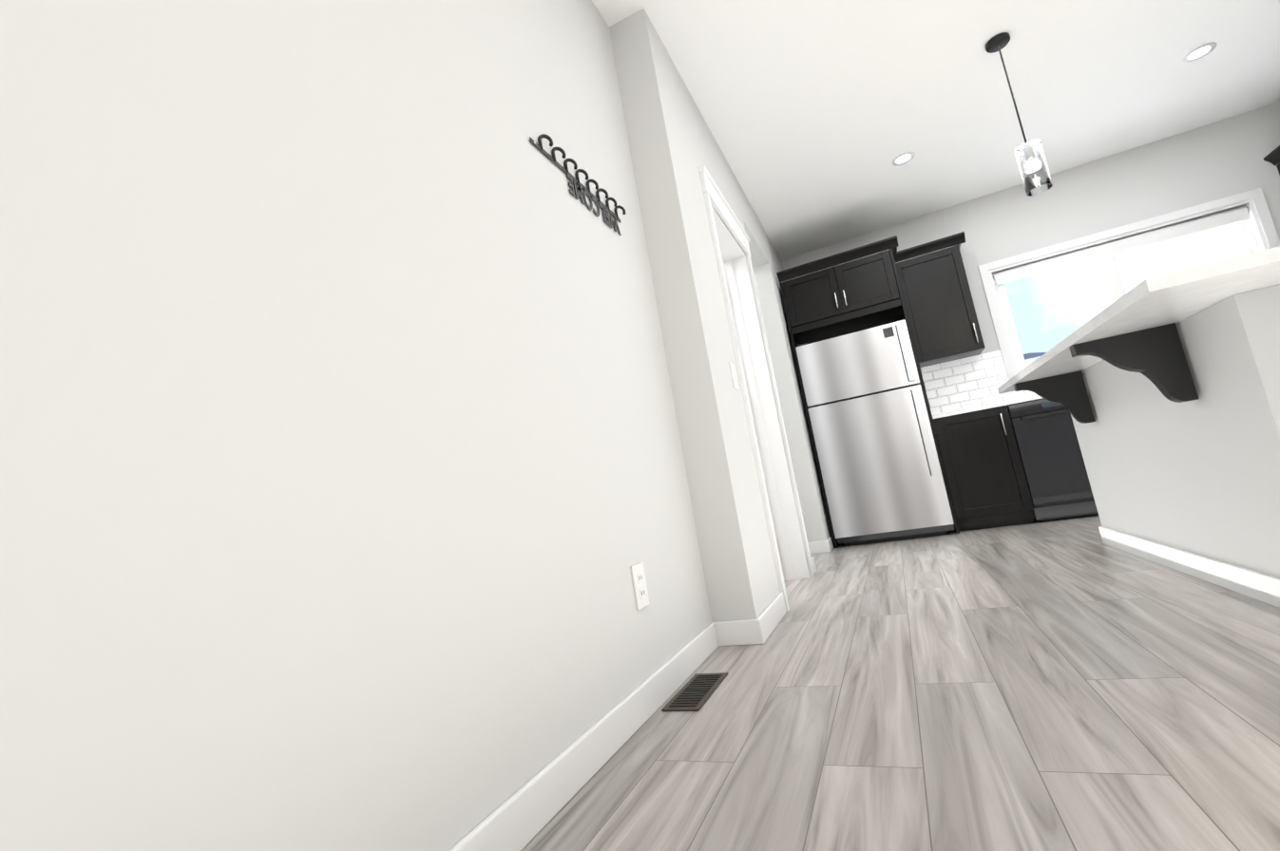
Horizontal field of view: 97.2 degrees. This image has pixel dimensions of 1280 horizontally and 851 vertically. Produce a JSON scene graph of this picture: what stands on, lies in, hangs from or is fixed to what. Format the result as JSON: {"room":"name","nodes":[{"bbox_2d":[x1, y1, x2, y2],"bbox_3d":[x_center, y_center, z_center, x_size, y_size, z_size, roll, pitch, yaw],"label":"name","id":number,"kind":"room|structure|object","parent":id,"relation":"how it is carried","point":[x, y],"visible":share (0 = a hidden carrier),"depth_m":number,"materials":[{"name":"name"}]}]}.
{"room":"kitchen","nodes":[
{"label":"kitchen","id":0,"kind":"room"},
{"bbox_2d":[0,0,711,850],"bbox_3d":[-1.164,-0.649,-0.225,0.155,2.710,5.736,-13,-9,23],"label":"wall","id":1,"kind":"structure","parent":0,"point":[344,498],"depth_m":0.83,"materials":[{"name":"white paint"}]},
{"bbox_2d":[529,133,625,235],"bbox_3d":[-0.183,-0.794,1.882,0.032,0.123,0.595,-13,-9,23],"label":"coat rack","id":2,"kind":"object","parent":1,"relation":"attached to","point":[577,192],"visible":0.98,"depth_m":1.88,"materials":[{"name":"black metal"}]},
{"bbox_2d":[448,621,733,850],"bbox_3d":[-0.829,0.619,-0.348,0.044,0.090,5.550,-13,-9,23],"label":"baseboard","id":3,"kind":"structure","parent":1,"relation":"attached to","point":[520,819],"depth_m":1.23,"materials":[{"name":"white wood"}]},
{"bbox_2d":[630,562,649,610],"bbox_3d":[0.002,0.474,1.673,0.008,0.125,0.078,-13,-9,23],"label":"outlet","id":4,"kind":"object","parent":1,"relation":"attached to","point":[640,585],"visible":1,"depth_m":1.66,"materials":[{"name":"white plastic"}]},
{"bbox_2d":[609,8,833,622],"bbox_3d":[0.933,-0.369,4.065,0.180,2.710,3.824,-13,-9,23],"label":"wall","id":5,"kind":"structure","parent":0,"point":[674,145],"depth_m":2.42,"materials":[{"name":"white paint"}]},
{"bbox_2d":[728,362,739,389],"bbox_3d":[0.434,-0.228,2.589,0.011,0.120,0.075,-13,-9,23],"label":"light switch","id":6,"kind":"object","parent":5,"relation":"attached to","point":[734,375],"visible":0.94,"depth_m":2.57,"materials":[{"name":"white plastic"}]},
{"bbox_2d":[697,165,814,612],"bbox_3d":[0.585,-0.174,3.157,0.248,2.182,0.993,-13,-9,23],"label":"door frame","id":7,"kind":"structure","parent":5,"relation":"attached to","point":[784,518],"depth_m":3.44,"materials":[{"name":"white wood"}]},
{"bbox_2d":[752,592,786,645],"bbox_3d":[0.550,0.781,2.325,0.014,0.090,0.465,-13,-9,23],"label":"baseboard","id":8,"kind":"structure","parent":5,"relation":"attached to","point":[770,619],"depth_m":2.21,"materials":[{"name":"white wood"}]},
{"bbox_2d":[807,541,821,554],"bbox_3d":[1.522,1.004,4.954,0.018,0.090,1.244,-13,-9,23],"label":"baseboard","id":9,"kind":"structure","parent":5,"relation":"attached to","point":[812,546],"depth_m":4.36,"materials":[{"name":"white wood"}]},
{"bbox_2d":[521,515,1279,850],"bbox_3d":[0.656,0.685,1.040,10.000,0.120,9.700,-13,-9,23],"label":"floor","id":10,"kind":"structure","parent":0,"point":[1069,685],"depth_m":1.24,"materials":[{"name":"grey wood"}]},
{"bbox_2d":[661,672,727,711],"bbox_3d":[0.170,0.793,1.689,0.110,0.007,0.300,-13,-9,23],"label":"floor vent","id":11,"kind":"object","parent":10,"relation":"in","point":[695,693],"visible":1,"depth_m":1.66,"materials":[{"name":"brown metal"}]},
{"bbox_2d":[795,319,954,546],"bbox_3d":[1.932,0.090,4.695,0.840,1.672,0.730,-13,-9,23],"label":"fridge","id":12,"kind":"object","parent":10,"relation":"on","point":[881,472],"visible":1,"depth_m":4.38,"materials":[{"name":"grey metal"}]},
{"bbox_2d":[928,405,1035,534],"bbox_3d":[2.666,0.347,4.456,0.500,0.866,0.637,-13,-9,23],"label":"base cabinet","id":13,"kind":"object","parent":10,"relation":"on","point":[983,471],"depth_m":4.18,"materials":[{"name":"black wood"}]},
{"bbox_2d":[932,395,1043,420],"bbox_3d":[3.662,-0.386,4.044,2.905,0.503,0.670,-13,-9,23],"label":"countertop","id":14,"kind":"structure","parent":13,"relation":"on","point":[989,406],"depth_m":4.14,"materials":[{"name":"white stone"}]},
{"bbox_2d":[1007,399,1098,522],"bbox_3d":[3.147,0.233,4.199,0.604,0.863,0.610,-13,-9,23],"label":"dishwasher","id":15,"kind":"object","parent":10,"relation":"on","point":[1060,488],"visible":0.4,"depth_m":4.00,"materials":[{"name":"grey metal"}]},
{"bbox_2d":[998,265,1279,608],"bbox_3d":[2.171,0.069,1.991,1.070,0.868,1.976,-13,-9,23],"label":"kitchen island","id":16,"kind":"object","parent":10,"relation":"on","point":[1164,390],"depth_m":1.81,"materials":[{"name":"grey paint"}]},
{"bbox_2d":[997,246,1279,390],"bbox_3d":[2.091,-0.371,2.041,1.082,0.032,2.044,-13,-9,23],"label":"island countertop","id":17,"kind":"structure","parent":16,"relation":"on","point":[1265,258],"depth_m":1.29,"materials":[{"name":"white stone"}]},
{"bbox_2d":[591,0,1279,260],"bbox_3d":[0.203,-2.080,1.442,10.000,0.120,9.700,-13,-9,23],"label":"ceiling","id":18,"kind":"structure","parent":0,"point":[819,116],"depth_m":3.40,"materials":[{"name":"white paint"}]},
{"bbox_2d":[892,152,914,166],"bbox_3d":[1.888,-1.912,4.046,0.150,0.005,0.150,-13,-9,23],"label":"recessed light","id":19,"kind":"object","parent":18,"relation":"in","point":[903,159],"visible":1,"depth_m":4.05,"materials":[{"name":"white"}]},
{"bbox_2d":[985,32,1052,196],"bbox_3d":[1.991,-1.641,2.973,0.114,0.873,0.119,-13,-9,23],"label":"pendant light","id":20,"kind":"object","parent":18,"relation":"hanging from","point":[1039,175],"visible":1,"depth_m":2.93,"materials":[{"name":"black metal"}]},
{"bbox_2d":[1182,42,1216,62],"bbox_3d":[3.375,-2.249,3.404,0.150,0.005,0.150,-13,-9,23],"label":"recessed light","id":21,"kind":"object","parent":18,"relation":"in","point":[1201,51],"visible":1,"depth_m":3.40,"materials":[{"name":"white"}]},
{"bbox_2d":[781,101,1279,380],"bbox_3d":[3.421,-0.694,4.639,3.980,2.710,0.170,-13,-9,23],"label":"wall","id":22,"kind":"structure","parent":0,"point":[1218,160],"depth_m":4.51,"materials":[{"name":"white paint"}]},
{"bbox_2d":[780,247,905,345],"bbox_3d":[1.773,-1.065,4.932,0.857,0.465,0.685,-13,-9,23],"label":"upper cabinet","id":23,"kind":"object","parent":22,"relation":"attached to","point":[863,294],"depth_m":4.64,"materials":[{"name":"black wood"}]},
{"bbox_2d":[894,240,985,367],"bbox_3d":[2.517,-0.991,4.799,0.510,0.885,0.310,-13,-9,23],"label":"upper cabinet","id":24,"kind":"object","parent":22,"relation":"attached to","point":[942,315],"depth_m":4.66,"materials":[{"name":"black wood"}]},
{"bbox_2d":[977,188,1279,380],"bbox_3d":[3.829,-1.033,4.472,1.820,1.045,0.186,-13,-9,23],"label":"window","id":25,"kind":"structure","parent":22,"relation":"in","point":[1256,232],"depth_m":4.48,"materials":[{"name":"white wood"}]},
{"bbox_2d":[992,206,1250,285],"bbox_3d":[3.750,-1.407,4.485,1.636,0.108,0.061,-13,-9,23],"label":"roller blind","id":26,"kind":"object","parent":25,"relation":"attached to","point":[1204,223],"visible":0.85,"depth_m":4.43,"materials":[{"name":"white fabric"}]},
{"label":"outside","id":27,"kind":"structure","parent":0,"visible":0},
{"bbox_3d":[14.814,4.169,29.422,80.000,0.200,53.800,-13,-9,23],"label":"ground","id":28,"kind":"structure","parent":27,"visible":0},
{"bbox_2d":[1023,352,1045,362],"bbox_3d":[14.767,-0.662,23.602,25.600,7.600,37.070,-13,-9,23],"label":"houses","id":29,"kind":"structure","parent":28,"relation":"on","point":[1030,356],"depth_m":26.07,"materials":[{"name":"blue"}]},
{"bbox_3d":[4.386,-1.205,2.208,0.150,2.710,3.876,-13,-9,23],"label":"wall","id":30,"kind":"structure","parent":0,"visible":0},
{"bbox_2d":[920,350,1037,415],"bbox_3d":[3.754,-0.561,4.382,2.880,0.470,0.008,-13,-9,23],"label":"tile backsplash","id":31,"kind":"structure","parent":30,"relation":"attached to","point":[966,382],"depth_m":4.78,"materials":[{"name":"white tile"}]},
{"bbox_2d":[1273,156,1279,174],"bbox_3d":[4.620,-1.522,3.516,0.310,0.885,0.998,-13,-9,23],"label":"upper cabinet","id":32,"kind":"object","parent":30,"relation":"attached to","point":[1275,162],"depth_m":4.07,"materials":[{"name":"black wood"}]}
]}

